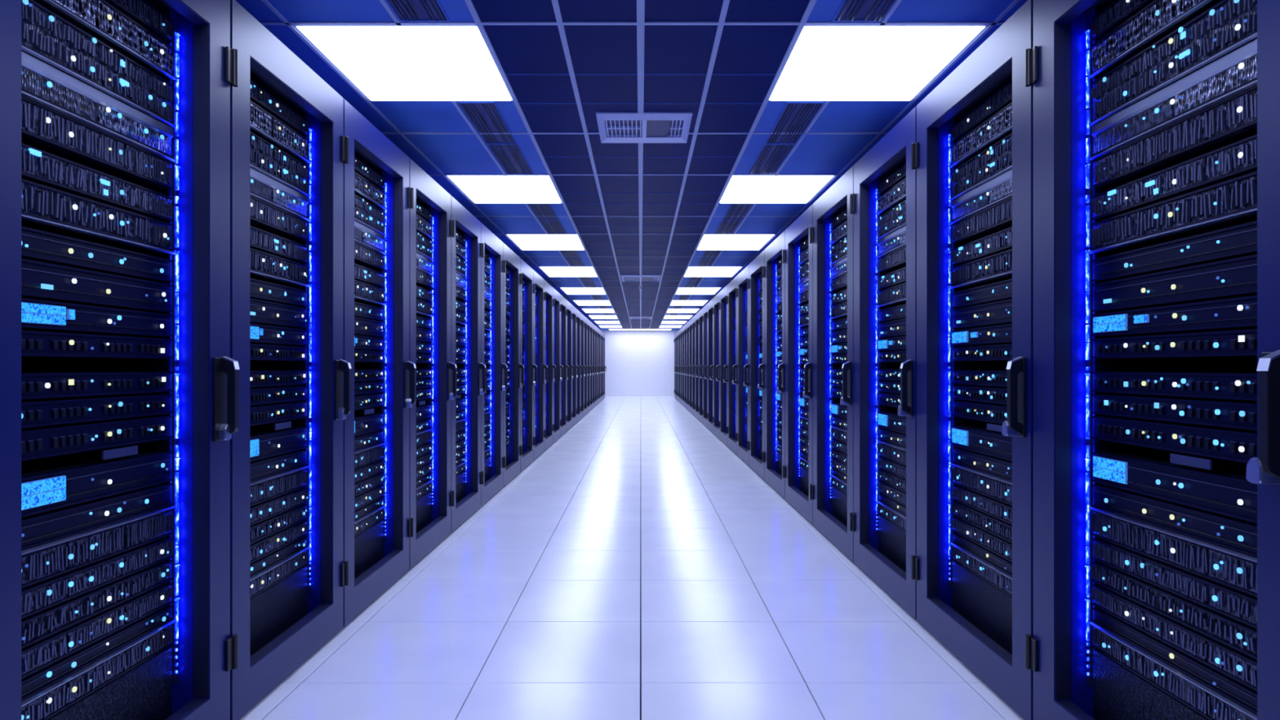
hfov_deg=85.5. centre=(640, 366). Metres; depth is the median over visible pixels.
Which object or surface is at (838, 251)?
server
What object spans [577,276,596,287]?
ceiling vent
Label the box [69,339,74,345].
light
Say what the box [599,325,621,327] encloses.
ceiling light
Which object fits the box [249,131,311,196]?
server
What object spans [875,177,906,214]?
server
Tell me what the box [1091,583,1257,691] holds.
server
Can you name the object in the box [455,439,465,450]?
server
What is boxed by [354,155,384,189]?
server
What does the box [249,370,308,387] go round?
server
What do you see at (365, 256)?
server
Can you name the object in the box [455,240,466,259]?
server
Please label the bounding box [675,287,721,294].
ceiling light
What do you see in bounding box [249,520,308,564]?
server
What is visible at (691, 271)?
ceiling light
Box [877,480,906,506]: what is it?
server
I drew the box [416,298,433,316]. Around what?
server
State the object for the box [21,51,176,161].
server
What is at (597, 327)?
rack
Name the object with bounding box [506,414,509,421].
server
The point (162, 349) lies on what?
light
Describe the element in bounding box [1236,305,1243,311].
light
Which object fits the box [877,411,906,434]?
server
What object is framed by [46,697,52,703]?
light
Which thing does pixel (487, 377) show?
server
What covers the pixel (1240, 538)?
light
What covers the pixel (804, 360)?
server
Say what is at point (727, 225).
ceiling vent
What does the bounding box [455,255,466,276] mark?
server
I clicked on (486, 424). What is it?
server
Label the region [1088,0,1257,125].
server
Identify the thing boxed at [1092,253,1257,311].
server
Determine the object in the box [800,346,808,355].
server
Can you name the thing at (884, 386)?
server
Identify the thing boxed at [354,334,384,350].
server
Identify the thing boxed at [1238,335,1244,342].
light
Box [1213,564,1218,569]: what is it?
light
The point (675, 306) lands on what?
ceiling vent
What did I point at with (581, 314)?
rack
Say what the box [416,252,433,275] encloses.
server
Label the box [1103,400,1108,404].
light
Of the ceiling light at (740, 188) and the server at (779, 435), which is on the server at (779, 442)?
the server at (779, 435)
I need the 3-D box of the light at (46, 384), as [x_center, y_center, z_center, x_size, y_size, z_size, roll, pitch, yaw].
[-1.376,0.044,1.606,0.004,0.012,0.011,0,0,0]
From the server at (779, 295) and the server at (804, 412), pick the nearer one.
the server at (804, 412)
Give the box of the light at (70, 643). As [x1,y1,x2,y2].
[68,641,73,647]
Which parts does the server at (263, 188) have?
slide rail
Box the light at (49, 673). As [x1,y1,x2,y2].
[46,671,52,677]
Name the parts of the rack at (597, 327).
door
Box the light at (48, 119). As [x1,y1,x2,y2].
[46,117,50,123]
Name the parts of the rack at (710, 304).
mounting frame, handle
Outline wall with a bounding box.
[600,330,678,395]
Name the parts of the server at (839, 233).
slide rail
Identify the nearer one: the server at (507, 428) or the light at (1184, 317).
the light at (1184, 317)
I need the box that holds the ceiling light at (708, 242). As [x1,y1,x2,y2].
[697,234,775,249]
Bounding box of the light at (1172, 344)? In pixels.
[1170,342,1175,346]
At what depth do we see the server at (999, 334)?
2.68 m
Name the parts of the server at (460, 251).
slide rail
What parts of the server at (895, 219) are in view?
slide rail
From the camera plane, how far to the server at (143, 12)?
1.94 m
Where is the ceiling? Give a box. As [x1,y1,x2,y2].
[235,0,1027,330]
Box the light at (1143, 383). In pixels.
[1141,381,1146,386]
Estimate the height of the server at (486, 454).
0.067 m
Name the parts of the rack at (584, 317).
door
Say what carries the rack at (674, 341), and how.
on the floor
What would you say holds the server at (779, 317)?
on the server at (779, 326)
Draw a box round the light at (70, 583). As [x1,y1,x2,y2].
[68,581,73,586]
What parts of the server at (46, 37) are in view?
slide rail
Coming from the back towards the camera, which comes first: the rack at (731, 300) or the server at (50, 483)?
the rack at (731, 300)
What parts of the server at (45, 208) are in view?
slide rail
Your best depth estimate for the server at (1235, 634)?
1.70 m
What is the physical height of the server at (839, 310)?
0.088 m
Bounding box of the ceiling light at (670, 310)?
[666,308,699,312]
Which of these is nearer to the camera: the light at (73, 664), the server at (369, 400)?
the light at (73, 664)
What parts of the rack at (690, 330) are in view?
handle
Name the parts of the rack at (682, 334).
door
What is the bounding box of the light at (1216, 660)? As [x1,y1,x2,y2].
[1214,657,1219,663]
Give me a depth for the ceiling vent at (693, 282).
11.56 m
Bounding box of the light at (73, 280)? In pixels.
[71,278,76,283]
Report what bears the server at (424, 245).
on the server at (424, 264)
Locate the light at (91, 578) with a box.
[88,576,93,581]
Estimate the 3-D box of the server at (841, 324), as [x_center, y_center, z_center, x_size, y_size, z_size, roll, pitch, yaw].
[1.659,-0.281,4.472,0.686,0.065,0.637,0,0,0]
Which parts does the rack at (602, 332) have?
door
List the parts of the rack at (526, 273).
vent panel, mounting frame, handle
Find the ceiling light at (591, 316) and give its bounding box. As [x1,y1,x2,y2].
[588,315,617,318]
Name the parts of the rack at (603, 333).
door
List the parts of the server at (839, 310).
slide rail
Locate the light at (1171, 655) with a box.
[1168,653,1173,658]
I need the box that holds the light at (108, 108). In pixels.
[106,106,111,112]
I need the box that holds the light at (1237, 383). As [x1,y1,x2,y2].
[1235,380,1240,386]
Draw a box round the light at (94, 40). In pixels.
[92,37,97,43]
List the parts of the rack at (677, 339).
door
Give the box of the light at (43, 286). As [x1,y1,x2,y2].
[40,283,53,289]
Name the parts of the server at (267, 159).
slide rail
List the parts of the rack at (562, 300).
mounting frame, handle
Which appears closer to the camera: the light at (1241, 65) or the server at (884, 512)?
the light at (1241, 65)
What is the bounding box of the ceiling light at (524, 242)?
[506,234,584,249]
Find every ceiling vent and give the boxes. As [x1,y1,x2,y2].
[384,0,449,22]
[456,101,534,174]
[526,203,567,234]
[559,249,585,266]
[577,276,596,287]
[591,294,604,300]
[595,111,693,142]
[598,305,608,308]
[620,275,660,281]
[629,316,651,319]
[669,312,678,315]
[672,305,683,308]
[677,294,690,300]
[684,276,702,287]
[696,249,721,266]
[714,203,754,234]
[746,101,825,174]
[831,0,896,22]
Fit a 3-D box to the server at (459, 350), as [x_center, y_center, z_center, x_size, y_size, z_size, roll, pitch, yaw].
[-1.717,-0.120,5.151,0.686,0.065,0.588,0,0,0]
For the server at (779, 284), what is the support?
on the server at (779, 295)
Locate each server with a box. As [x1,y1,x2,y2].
[21,0,176,127]
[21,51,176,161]
[21,95,173,189]
[21,142,173,221]
[21,178,176,254]
[21,226,173,282]
[21,258,173,312]
[21,297,173,337]
[21,330,173,358]
[21,371,173,399]
[21,393,173,428]
[21,415,173,461]
[21,451,173,517]
[21,483,176,555]
[21,509,173,588]
[21,536,173,618]
[21,560,173,648]
[21,582,173,679]
[21,604,176,706]
[21,625,173,719]
[33,0,176,79]
[104,0,173,43]
[249,77,308,136]
[249,100,311,163]
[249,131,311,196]
[249,167,311,221]
[249,195,308,240]
[249,225,308,263]
[249,248,311,287]
[249,278,308,306]
[249,298,308,328]
[249,323,308,345]
[249,343,308,360]
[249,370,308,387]
[249,386,308,405]
[249,401,308,426]
[249,426,308,462]
[249,449,311,485]
[249,467,308,506]
[249,487,308,525]
[249,503,308,544]
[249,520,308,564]
[249,536,311,581]
[249,549,308,599]
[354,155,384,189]
[354,171,386,209]
[354,194,386,235]
[354,221,386,254]
[354,241,384,269]
[354,263,384,287]
[354,280,386,305]
[354,302,384,320]
[354,316,384,337]
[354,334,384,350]
[354,350,384,362]
[354,369,384,382]
[354,381,384,395]
[354,393,384,410]
[354,413,384,436]
[354,430,386,453]
[354,444,384,469]
[354,459,384,483]
[354,472,384,497]
[354,484,384,511]
[354,497,386,524]
[354,508,384,537]
[416,200,432,222]
[416,213,433,239]
[416,231,433,259]
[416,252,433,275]
[416,268,431,287]
[416,285,431,302]
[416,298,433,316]
[416,315,431,328]
[416,327,431,342]
[416,342,431,353]
[416,353,431,363]
[416,368,431,378]
[416,378,431,388]
[416,388,431,400]
[416,404,431,421]
[416,418,433,435]
[416,430,431,447]
[416,442,431,457]
[416,453,431,468]
[416,462,431,479]
[416,473,433,489]
[416,482,431,499]
[455,229,466,245]
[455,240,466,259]
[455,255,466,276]
[455,272,466,289]
[455,285,465,300]
[455,299,465,312]
[455,310,466,324]
[455,324,465,335]
[455,334,465,346]
[455,346,465,355]
[455,355,465,363]
[455,398,465,411]
[455,410,466,422]
[455,420,466,432]
[455,430,466,441]
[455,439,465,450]
[455,447,465,459]
[455,456,466,468]
[455,463,465,476]
[456,368,465,376]
[456,377,465,385]
[456,385,465,395]
[484,250,490,262]
[484,260,491,274]
[484,272,491,289]
[484,287,491,301]
[484,297,490,309]
[484,310,490,319]
[484,319,491,330]
[484,331,490,339]
[484,339,490,349]
[484,349,490,356]
[484,357,490,364]
[484,393,490,404]
[484,404,491,413]
[484,412,490,422]
[484,421,490,430]
[484,428,490,437]
[484,435,490,445]
[484,443,491,452]
[484,449,490,459]
[485,368,490,374]
[485,375,490,382]
[485,382,490,390]
[506,266,509,275]
[506,275,510,286]
[506,285,510,299]
[506,297,510,309]
[506,307,509,316]
[506,318,509,325]
[506,325,509,335]
[506,390,509,399]
[506,399,510,407]
[506,406,509,414]
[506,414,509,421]
[506,426,509,434]
[775,277,782,293]
[775,291,782,304]
[775,401,782,411]
[776,257,782,268]
[776,266,782,279]
[776,313,782,322]
[776,321,782,332]
[776,350,782,357]
[776,392,782,402]
[776,410,782,419]
[776,425,782,433]
[776,431,782,440]
[776,439,782,447]
[776,444,782,453]
[777,302,782,312]
[777,333,782,341]
[777,341,782,350]
[777,358,782,364]
[777,417,782,426]
[798,247,808,264]
[798,261,808,281]
[798,277,808,293]
[798,313,808,326]
[798,408,808,420]
[799,236,808,251]
[799,435,808,446]
[799,451,808,462]
[800,289,808,303]
[800,303,808,315]
[800,326,808,337]
[800,336,808,347]
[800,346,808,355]
[800,356,808,364]
[800,368,804,375]
[800,376,804,383]
[800,383,804,392]
[800,396,808,409]
[800,417,808,429]
[800,426,808,438]
[800,443,808,455]
[800,458,808,471]
[830,219,847,244]
[830,236,847,265]
[830,257,847,279]
[830,301,847,319]
[830,416,847,432]
[830,468,847,484]
[831,207,847,228]
[831,272,847,291]
[831,288,847,304]
[831,317,847,330]
[831,328,847,343]
[831,342,847,354]
[831,354,847,363]
[831,368,842,377]
[831,377,842,387]
[831,387,842,398]
[831,402,847,418]
[831,427,847,444]
[831,439,847,454]
[831,448,847,464]
[831,458,847,475]
[831,475,847,494]
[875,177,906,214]
[875,200,906,239]
[875,225,906,257]
[875,282,906,306]
[875,428,906,451]
[875,493,906,519]
[877,161,906,195]
[877,245,906,272]
[877,266,906,289]
[877,303,906,322]
[877,318,906,337]
[877,336,906,351]
[877,350,906,362]
[877,368,900,381]
[877,381,900,393]
[877,392,900,407]
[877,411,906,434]
[877,442,906,466]
[877,456,906,479]
[877,468,906,493]
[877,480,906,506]
[877,503,906,531]
[949,102,1012,168]
[949,133,1012,200]
[949,168,1012,224]
[949,248,1012,288]
[949,447,1012,484]
[949,532,1012,579]
[951,79,1012,142]
[951,196,1012,243]
[951,226,1012,266]
[951,278,1012,308]
[951,298,1012,328]
[951,323,1012,346]
[951,343,1012,360]
[951,369,1007,386]
[951,385,1007,404]
[951,400,1007,424]
[951,425,1012,461]
[951,466,1012,505]
[951,484,1012,524]
[951,500,1012,542]
[951,515,1012,562]
[951,545,1012,597]
[1088,0,1222,77]
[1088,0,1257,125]
[1088,39,1257,159]
[1088,171,1257,253]
[1088,484,1257,562]
[1088,607,1257,719]
[1090,560,1257,659]
[1091,0,1154,40]
[1091,133,1257,220]
[1091,510,1257,597]
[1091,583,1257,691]
[1092,84,1257,187]
[1092,220,1257,281]
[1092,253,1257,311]
[1092,295,1257,336]
[1092,328,1257,358]
[1092,371,1257,400]
[1092,394,1257,430]
[1092,415,1257,462]
[1092,451,1257,523]
[1092,537,1257,628]
[1092,626,1254,719]
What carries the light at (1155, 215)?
attached to the server at (1231, 202)
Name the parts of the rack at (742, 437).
mounting frame, handle, vent panel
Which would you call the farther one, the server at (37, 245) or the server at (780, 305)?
the server at (780, 305)
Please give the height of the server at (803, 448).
0.061 m
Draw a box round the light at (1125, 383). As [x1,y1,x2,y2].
[1123,381,1128,386]
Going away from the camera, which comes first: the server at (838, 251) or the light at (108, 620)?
the light at (108, 620)
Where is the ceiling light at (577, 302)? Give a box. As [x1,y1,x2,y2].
[573,300,610,305]
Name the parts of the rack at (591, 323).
door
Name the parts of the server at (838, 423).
slide rail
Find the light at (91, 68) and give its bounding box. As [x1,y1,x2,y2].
[89,66,94,71]
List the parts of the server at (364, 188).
slide rail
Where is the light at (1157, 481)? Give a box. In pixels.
[1155,479,1160,484]
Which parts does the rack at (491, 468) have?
vent panel, mounting frame, handle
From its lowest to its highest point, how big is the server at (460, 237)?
0.067 m
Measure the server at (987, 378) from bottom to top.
0.058 m
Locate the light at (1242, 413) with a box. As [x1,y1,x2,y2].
[1239,410,1244,416]
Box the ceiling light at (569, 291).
[560,287,605,294]
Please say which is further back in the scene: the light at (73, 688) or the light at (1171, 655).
the light at (1171, 655)
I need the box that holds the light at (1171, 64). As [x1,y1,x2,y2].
[1168,62,1173,67]
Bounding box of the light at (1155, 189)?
[1153,187,1158,194]
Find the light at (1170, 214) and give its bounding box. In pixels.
[1168,212,1173,217]
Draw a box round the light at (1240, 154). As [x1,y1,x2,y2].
[1237,151,1243,158]
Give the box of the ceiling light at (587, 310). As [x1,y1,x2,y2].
[582,308,614,312]
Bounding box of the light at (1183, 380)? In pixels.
[1181,378,1186,383]
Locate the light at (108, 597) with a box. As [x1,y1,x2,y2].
[106,595,111,601]
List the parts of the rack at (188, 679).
vent panel, label plate, handle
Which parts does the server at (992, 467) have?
slide rail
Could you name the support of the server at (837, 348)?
on the server at (837, 358)
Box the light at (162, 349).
[160,347,164,353]
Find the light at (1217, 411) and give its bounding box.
[1214,408,1220,414]
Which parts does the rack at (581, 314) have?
door, handle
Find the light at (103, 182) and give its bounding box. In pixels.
[99,178,110,186]
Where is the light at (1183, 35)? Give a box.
[1180,31,1186,39]
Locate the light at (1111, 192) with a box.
[1107,189,1115,195]
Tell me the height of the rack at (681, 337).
2.310 m
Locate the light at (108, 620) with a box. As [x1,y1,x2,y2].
[106,617,111,623]
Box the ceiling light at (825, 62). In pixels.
[768,25,989,100]
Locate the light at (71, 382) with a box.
[68,379,74,385]
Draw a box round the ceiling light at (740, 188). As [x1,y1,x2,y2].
[719,175,835,203]
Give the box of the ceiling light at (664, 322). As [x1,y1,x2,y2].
[661,320,687,324]
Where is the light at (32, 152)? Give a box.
[28,148,41,156]
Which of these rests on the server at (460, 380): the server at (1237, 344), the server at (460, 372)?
the server at (460, 372)
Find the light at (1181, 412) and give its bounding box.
[1179,410,1184,415]
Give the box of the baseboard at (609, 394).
[608,394,671,395]
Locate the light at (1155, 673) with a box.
[1153,671,1158,676]
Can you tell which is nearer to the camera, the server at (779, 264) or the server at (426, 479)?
the server at (426, 479)
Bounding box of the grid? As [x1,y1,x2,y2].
[258,21,1005,325]
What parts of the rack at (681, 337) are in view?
door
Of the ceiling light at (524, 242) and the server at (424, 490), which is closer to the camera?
the server at (424, 490)
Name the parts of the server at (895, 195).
slide rail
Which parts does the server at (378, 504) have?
slide rail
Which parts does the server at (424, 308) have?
slide rail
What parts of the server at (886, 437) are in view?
slide rail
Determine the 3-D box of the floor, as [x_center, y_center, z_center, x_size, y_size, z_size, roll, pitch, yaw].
[0.000,1.194,12.450,5.200,0.100,29.300,0,0,0]
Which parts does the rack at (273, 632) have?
vent panel, label plate, mounting frame, handle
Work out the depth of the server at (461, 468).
5.29 m
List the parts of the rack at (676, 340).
door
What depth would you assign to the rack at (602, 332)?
23.94 m
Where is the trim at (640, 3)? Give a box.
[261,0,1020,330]
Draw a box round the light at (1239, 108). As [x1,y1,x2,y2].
[1236,106,1242,112]
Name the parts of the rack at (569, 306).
mounting frame, handle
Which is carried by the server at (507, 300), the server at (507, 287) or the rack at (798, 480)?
the server at (507, 287)
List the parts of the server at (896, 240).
slide rail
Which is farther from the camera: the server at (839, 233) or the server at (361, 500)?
the server at (839, 233)
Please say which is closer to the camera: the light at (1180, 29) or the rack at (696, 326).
the light at (1180, 29)
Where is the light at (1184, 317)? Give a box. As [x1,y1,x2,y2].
[1182,315,1186,320]
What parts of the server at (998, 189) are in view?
slide rail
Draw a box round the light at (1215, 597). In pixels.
[1212,595,1217,601]
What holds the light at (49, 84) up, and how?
attached to the server at (42, 83)
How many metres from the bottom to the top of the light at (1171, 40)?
0.012 m
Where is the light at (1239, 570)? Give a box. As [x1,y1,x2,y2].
[1236,567,1242,573]
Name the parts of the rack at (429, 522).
label plate, vent panel, mounting frame, handle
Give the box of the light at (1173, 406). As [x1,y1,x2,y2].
[1171,404,1176,409]
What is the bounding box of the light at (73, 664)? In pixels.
[71,662,76,667]
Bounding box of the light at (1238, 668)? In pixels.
[1235,665,1242,671]
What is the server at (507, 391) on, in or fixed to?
on the server at (507, 400)
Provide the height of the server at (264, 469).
0.076 m
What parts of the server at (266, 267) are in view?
slide rail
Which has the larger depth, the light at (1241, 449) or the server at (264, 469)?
the server at (264, 469)
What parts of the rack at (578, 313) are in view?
mounting frame, door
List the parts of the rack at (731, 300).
mounting frame, handle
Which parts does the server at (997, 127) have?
slide rail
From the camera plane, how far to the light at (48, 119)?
1.61 m
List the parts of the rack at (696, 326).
handle, mounting frame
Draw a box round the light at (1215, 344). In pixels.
[1213,342,1218,347]
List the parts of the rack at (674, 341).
door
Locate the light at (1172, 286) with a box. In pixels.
[1170,284,1175,289]
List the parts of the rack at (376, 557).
vent panel, label plate, mounting frame, handle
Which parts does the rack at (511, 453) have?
vent panel, mounting frame, handle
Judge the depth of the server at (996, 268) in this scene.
2.68 m
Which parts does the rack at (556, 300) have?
mounting frame, door, handle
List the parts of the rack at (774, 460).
mounting frame, vent panel, handle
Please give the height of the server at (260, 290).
0.065 m
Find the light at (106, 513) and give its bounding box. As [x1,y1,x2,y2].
[104,511,109,515]
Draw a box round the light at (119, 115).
[117,113,122,118]
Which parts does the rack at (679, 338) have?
door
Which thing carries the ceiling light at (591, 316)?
attached to the ceiling
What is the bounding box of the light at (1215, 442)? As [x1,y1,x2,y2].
[1213,440,1218,444]
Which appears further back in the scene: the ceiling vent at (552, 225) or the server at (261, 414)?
the ceiling vent at (552, 225)
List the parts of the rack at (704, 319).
mounting frame, handle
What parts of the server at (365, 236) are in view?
slide rail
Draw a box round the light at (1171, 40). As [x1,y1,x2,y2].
[1168,38,1173,44]
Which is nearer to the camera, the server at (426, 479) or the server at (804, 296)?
the server at (426, 479)
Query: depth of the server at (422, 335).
4.42 m
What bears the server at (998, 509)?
on the server at (1002, 529)
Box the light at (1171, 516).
[1169,514,1174,519]
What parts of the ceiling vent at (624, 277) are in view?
damper plate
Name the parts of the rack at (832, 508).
mounting frame, vent panel, handle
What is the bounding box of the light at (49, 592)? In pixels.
[46,589,52,595]
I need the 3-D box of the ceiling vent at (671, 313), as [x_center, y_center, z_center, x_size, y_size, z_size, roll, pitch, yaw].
[0.885,-1.414,18.605,0.206,0.012,0.930,0,0,0]
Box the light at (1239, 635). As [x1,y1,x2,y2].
[1236,632,1242,639]
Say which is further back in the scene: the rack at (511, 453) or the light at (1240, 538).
the rack at (511, 453)
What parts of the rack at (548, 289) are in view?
mounting frame, handle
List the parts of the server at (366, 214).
slide rail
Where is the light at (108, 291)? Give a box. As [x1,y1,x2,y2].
[106,288,111,293]
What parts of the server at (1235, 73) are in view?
slide rail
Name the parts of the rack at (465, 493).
vent panel, mounting frame, handle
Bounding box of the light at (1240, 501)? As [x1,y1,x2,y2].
[1237,498,1243,505]
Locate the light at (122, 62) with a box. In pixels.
[120,60,124,67]
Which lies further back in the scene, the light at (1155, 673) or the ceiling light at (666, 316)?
the ceiling light at (666, 316)
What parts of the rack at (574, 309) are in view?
mounting frame, door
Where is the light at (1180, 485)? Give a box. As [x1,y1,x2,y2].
[1178,483,1183,488]
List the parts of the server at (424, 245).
slide rail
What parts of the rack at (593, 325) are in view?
door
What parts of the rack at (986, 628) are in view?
mounting frame, vent panel, label plate, handle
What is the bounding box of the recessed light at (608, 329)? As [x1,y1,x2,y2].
[608,328,671,329]
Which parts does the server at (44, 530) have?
slide rail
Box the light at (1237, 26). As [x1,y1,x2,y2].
[1235,23,1240,30]
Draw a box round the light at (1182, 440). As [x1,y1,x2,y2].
[1180,438,1185,444]
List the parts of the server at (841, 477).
slide rail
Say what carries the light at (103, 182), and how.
attached to the server at (40, 166)
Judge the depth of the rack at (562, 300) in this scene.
11.91 m
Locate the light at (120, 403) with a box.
[118,401,123,406]
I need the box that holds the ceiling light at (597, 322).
[594,320,619,324]
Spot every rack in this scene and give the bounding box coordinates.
[0,0,239,719]
[225,0,351,719]
[341,98,416,626]
[408,158,457,568]
[449,195,485,532]
[480,222,507,506]
[502,242,524,487]
[520,257,537,471]
[533,270,547,459]
[544,280,555,450]
[552,288,563,442]
[560,293,568,436]
[566,300,573,431]
[571,305,578,426]
[576,308,582,422]
[580,312,586,418]
[583,315,589,416]
[586,318,591,413]
[590,321,594,410]
[592,323,596,408]
[595,325,598,406]
[596,327,599,404]
[598,328,601,403]
[600,331,603,401]
[602,332,604,399]
[603,333,606,399]
[673,333,675,398]
[675,332,677,399]
[676,330,679,401]
[678,328,680,403]
[680,327,682,404]
[681,325,684,406]
[684,323,686,408]
[685,321,688,410]
[688,318,692,413]
[691,315,695,416]
[694,311,698,419]
[697,308,702,423]
[702,303,707,427]
[706,297,713,433]
[711,292,719,439]
[718,284,727,445]
[726,275,737,454]
[735,264,749,466]
[746,249,764,479]
[762,230,785,498]
[782,204,813,524]
[809,165,853,562]
[849,106,916,619]
[911,0,1033,719]
[1025,0,1279,719]
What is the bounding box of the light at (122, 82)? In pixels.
[119,78,128,86]
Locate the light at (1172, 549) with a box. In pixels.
[1170,547,1175,553]
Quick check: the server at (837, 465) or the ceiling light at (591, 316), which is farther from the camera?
the ceiling light at (591, 316)
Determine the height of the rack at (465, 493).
2.310 m
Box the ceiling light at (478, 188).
[445,175,561,203]
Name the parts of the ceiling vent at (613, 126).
damper plate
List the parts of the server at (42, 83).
slide rail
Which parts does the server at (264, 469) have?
slide rail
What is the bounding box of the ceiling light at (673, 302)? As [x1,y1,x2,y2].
[670,300,707,305]
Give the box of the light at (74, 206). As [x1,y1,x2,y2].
[72,204,77,209]
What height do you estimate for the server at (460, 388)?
0.066 m
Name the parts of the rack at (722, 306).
mounting frame, handle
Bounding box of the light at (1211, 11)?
[1208,8,1214,15]
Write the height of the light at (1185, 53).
0.011 m
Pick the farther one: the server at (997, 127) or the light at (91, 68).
the server at (997, 127)
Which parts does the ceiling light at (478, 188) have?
frame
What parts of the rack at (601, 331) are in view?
door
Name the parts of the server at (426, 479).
slide rail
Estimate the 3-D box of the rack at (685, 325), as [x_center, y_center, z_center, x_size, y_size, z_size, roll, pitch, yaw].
[1.734,-0.011,18.948,1.113,2.310,0.982,0,0,0]
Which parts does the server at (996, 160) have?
slide rail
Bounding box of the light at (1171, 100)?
[1169,98,1174,104]
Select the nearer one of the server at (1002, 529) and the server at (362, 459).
the server at (1002, 529)
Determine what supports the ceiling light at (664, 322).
attached to the ceiling
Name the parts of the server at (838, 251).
slide rail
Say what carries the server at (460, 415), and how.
on the server at (460, 426)
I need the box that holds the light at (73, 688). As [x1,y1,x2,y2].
[71,686,76,692]
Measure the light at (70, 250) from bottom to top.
0.012 m
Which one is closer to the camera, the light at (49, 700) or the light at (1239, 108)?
the light at (1239, 108)
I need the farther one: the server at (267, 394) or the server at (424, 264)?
the server at (424, 264)
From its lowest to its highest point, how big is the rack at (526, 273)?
2.310 m
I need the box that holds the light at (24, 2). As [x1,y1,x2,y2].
[22,0,28,4]
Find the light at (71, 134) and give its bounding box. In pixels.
[68,131,74,137]
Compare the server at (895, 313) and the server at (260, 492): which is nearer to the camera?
the server at (260, 492)
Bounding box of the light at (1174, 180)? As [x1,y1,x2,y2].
[1172,178,1176,184]
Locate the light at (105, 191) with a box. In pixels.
[103,189,108,195]
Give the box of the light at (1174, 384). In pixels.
[1172,382,1177,386]
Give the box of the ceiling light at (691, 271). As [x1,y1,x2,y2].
[684,266,742,276]
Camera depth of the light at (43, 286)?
1.60 m
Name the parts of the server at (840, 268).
slide rail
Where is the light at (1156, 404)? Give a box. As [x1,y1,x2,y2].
[1154,402,1159,408]
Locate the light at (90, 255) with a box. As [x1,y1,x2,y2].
[88,253,93,257]
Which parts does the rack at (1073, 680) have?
vent panel, label plate, handle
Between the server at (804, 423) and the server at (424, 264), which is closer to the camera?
the server at (424, 264)
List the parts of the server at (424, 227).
slide rail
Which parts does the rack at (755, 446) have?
mounting frame, vent panel, handle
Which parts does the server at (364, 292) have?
slide rail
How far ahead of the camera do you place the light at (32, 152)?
1.57 m
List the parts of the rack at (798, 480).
mounting frame, vent panel, handle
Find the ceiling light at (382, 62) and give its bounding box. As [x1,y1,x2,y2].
[292,25,512,100]
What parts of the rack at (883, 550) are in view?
mounting frame, vent panel, handle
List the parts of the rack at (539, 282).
mounting frame, handle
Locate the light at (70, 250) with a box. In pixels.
[68,248,73,253]
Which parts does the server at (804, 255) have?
slide rail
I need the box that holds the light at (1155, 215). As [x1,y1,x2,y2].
[1153,213,1158,218]
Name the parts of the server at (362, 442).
slide rail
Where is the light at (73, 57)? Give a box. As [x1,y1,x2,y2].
[71,55,75,61]
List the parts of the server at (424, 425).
slide rail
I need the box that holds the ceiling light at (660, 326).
[659,325,682,327]
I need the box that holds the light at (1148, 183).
[1145,180,1155,186]
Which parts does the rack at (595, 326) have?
door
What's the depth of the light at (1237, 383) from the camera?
1.52 m
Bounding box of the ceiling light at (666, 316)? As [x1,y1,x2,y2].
[664,315,693,318]
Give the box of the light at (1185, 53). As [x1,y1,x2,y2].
[1178,48,1190,58]
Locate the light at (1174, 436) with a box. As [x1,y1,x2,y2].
[1172,434,1177,439]
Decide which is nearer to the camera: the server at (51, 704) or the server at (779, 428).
the server at (51, 704)
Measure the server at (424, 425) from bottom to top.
0.076 m
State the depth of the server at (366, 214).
3.51 m
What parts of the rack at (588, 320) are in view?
door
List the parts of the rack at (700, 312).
handle, mounting frame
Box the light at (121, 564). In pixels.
[119,562,124,567]
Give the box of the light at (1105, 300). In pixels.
[1103,298,1111,303]
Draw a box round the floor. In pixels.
[238,395,1025,719]
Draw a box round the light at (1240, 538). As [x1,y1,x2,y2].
[1237,535,1243,541]
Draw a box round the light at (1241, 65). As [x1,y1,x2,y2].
[1238,62,1244,69]
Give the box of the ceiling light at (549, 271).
[538,266,597,276]
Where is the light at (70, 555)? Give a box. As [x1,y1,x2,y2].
[68,553,73,559]
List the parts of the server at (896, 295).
slide rail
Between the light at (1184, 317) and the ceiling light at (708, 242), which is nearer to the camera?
the light at (1184, 317)
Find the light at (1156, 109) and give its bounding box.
[1154,107,1159,113]
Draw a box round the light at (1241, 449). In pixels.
[1238,446,1244,452]
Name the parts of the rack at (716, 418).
mounting frame, handle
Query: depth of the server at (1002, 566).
2.67 m
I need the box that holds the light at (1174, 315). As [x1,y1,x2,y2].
[1172,313,1177,318]
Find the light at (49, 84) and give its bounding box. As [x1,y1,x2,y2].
[46,81,52,87]
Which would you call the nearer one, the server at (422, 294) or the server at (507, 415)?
the server at (422, 294)
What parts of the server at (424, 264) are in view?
slide rail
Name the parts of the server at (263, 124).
slide rail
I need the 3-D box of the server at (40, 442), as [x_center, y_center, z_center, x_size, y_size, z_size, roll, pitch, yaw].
[-1.717,0.177,1.757,0.686,0.066,0.564,0,0,0]
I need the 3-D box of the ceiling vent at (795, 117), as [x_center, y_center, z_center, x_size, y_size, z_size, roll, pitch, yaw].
[0.885,-1.414,4.396,0.206,0.012,1.383,0,0,0]
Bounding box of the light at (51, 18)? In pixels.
[48,15,54,22]
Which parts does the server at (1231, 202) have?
slide rail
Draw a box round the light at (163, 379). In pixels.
[161,377,165,382]
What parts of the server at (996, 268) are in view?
slide rail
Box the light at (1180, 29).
[1177,26,1183,32]
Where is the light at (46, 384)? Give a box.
[44,382,50,387]
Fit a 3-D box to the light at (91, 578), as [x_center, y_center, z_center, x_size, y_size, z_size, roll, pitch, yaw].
[-1.376,0.532,1.733,0.004,0.012,0.011,0,0,0]

